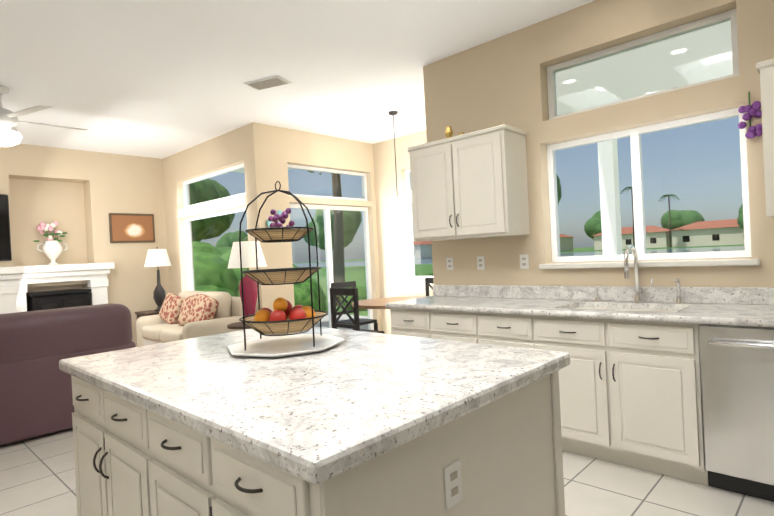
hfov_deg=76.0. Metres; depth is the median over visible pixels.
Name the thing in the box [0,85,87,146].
ceiling fan
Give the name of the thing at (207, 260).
hedge
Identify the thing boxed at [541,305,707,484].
base cabinet
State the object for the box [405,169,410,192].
transom
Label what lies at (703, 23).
transom window
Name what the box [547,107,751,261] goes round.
kitchen window
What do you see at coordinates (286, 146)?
wall
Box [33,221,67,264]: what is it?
vase
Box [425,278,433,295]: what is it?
dining chair
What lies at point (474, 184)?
upper cabinet
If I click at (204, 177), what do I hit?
window
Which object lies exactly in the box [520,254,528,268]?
electrical outlet plate
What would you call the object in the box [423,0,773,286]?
wall
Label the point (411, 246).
nook window
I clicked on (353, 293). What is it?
dining chair
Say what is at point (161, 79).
ceiling
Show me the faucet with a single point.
(639, 299)
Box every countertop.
[59,327,570,490]
[385,297,773,327]
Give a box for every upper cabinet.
[407,124,529,240]
[756,59,773,217]
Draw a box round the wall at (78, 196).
[0,144,168,346]
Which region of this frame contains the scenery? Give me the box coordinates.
[189,171,744,305]
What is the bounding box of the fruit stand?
[226,181,344,357]
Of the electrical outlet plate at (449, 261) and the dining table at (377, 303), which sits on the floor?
the dining table at (377, 303)
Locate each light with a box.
[144,247,171,310]
[385,111,411,217]
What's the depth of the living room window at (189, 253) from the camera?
7.47 m
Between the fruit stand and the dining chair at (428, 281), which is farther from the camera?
the dining chair at (428, 281)
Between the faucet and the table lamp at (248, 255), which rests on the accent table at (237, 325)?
the table lamp at (248, 255)
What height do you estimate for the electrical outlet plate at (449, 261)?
0.115 m
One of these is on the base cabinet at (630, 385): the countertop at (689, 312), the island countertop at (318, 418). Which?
the countertop at (689, 312)
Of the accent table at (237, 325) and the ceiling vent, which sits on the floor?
the accent table at (237, 325)
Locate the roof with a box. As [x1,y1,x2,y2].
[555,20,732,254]
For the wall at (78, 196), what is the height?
3.020 m
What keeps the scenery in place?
on the lawn
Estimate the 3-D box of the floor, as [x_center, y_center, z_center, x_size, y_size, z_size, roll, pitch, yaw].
[-1.544,1.433,3.429,9.870,0.120,8.500,-2,1,43]
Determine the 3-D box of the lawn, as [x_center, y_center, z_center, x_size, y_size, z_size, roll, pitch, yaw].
[67.795,-2.369,72.170,300.000,0.280,320.000,-2,1,43]
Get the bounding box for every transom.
[287,164,367,200]
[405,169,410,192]
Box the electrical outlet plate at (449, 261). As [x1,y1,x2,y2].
[446,257,453,269]
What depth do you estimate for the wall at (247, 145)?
6.67 m
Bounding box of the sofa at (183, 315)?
[136,291,245,346]
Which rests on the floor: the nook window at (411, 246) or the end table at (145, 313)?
the end table at (145, 313)
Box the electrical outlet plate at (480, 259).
[477,256,484,269]
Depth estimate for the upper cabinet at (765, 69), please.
2.54 m
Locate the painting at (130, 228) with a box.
[109,213,154,242]
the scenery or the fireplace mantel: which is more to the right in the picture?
the scenery
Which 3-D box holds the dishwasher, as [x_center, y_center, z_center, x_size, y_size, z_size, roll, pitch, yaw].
[2.044,0.761,2.558,0.620,0.874,0.643,-2,1,43]
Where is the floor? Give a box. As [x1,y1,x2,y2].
[0,428,773,515]
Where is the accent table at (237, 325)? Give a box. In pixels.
[227,322,251,328]
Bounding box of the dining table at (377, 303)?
[352,296,429,308]
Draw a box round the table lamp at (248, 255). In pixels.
[228,239,266,323]
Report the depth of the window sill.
3.19 m
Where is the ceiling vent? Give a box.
[244,75,291,89]
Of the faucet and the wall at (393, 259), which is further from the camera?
the wall at (393, 259)
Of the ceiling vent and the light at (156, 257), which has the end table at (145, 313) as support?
the light at (156, 257)
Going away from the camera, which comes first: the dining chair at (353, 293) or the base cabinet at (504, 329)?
the base cabinet at (504, 329)
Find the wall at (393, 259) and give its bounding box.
[373,130,433,333]
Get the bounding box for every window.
[183,163,245,207]
[185,207,246,296]
[406,200,432,278]
[547,8,738,119]
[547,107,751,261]
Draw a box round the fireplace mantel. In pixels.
[0,262,114,313]
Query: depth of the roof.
4.64 m
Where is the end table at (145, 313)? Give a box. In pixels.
[135,310,159,318]
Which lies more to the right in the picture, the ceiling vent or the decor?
the decor
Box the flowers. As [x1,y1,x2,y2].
[738,91,762,138]
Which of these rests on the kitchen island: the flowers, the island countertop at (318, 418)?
the island countertop at (318, 418)
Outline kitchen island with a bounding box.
[72,375,564,515]
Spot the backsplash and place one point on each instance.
(715, 295)
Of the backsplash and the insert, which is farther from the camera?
the insert
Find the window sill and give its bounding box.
[539,258,759,268]
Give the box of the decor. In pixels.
[445,126,464,137]
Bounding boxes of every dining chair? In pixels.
[330,288,384,333]
[331,281,377,330]
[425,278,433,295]
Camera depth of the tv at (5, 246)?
6.32 m
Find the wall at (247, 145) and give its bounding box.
[162,122,275,313]
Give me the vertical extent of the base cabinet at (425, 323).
0.880 m
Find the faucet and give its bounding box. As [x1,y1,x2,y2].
[594,245,682,303]
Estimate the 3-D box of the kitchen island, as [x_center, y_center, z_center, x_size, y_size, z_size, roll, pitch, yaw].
[-0.371,0.894,2.044,1.774,0.858,1.236,-2,1,43]
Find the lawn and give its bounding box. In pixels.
[294,244,744,329]
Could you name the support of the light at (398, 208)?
hanging from the ceiling
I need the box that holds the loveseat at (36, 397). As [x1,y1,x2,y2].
[0,303,135,445]
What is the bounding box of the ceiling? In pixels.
[0,0,594,172]
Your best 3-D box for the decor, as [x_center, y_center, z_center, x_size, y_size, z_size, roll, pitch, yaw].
[0.626,-1.038,4.067,0.360,0.140,0.098,-2,1,43]
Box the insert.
[26,289,91,310]
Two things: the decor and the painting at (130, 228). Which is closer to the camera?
the decor
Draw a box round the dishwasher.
[698,324,773,501]
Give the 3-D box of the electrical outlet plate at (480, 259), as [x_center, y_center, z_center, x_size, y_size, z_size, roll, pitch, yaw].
[0.791,0.043,4.175,0.075,0.115,0.008,-2,1,43]
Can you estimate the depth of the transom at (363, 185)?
7.09 m
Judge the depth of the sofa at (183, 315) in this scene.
6.06 m
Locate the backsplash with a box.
[433,285,773,304]
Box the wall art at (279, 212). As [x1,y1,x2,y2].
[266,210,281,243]
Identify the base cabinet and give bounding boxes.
[390,309,484,343]
[485,313,544,349]
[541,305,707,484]
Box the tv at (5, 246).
[0,194,11,260]
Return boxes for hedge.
[192,241,432,312]
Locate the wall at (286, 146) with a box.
[267,125,381,330]
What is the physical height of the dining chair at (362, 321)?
0.978 m

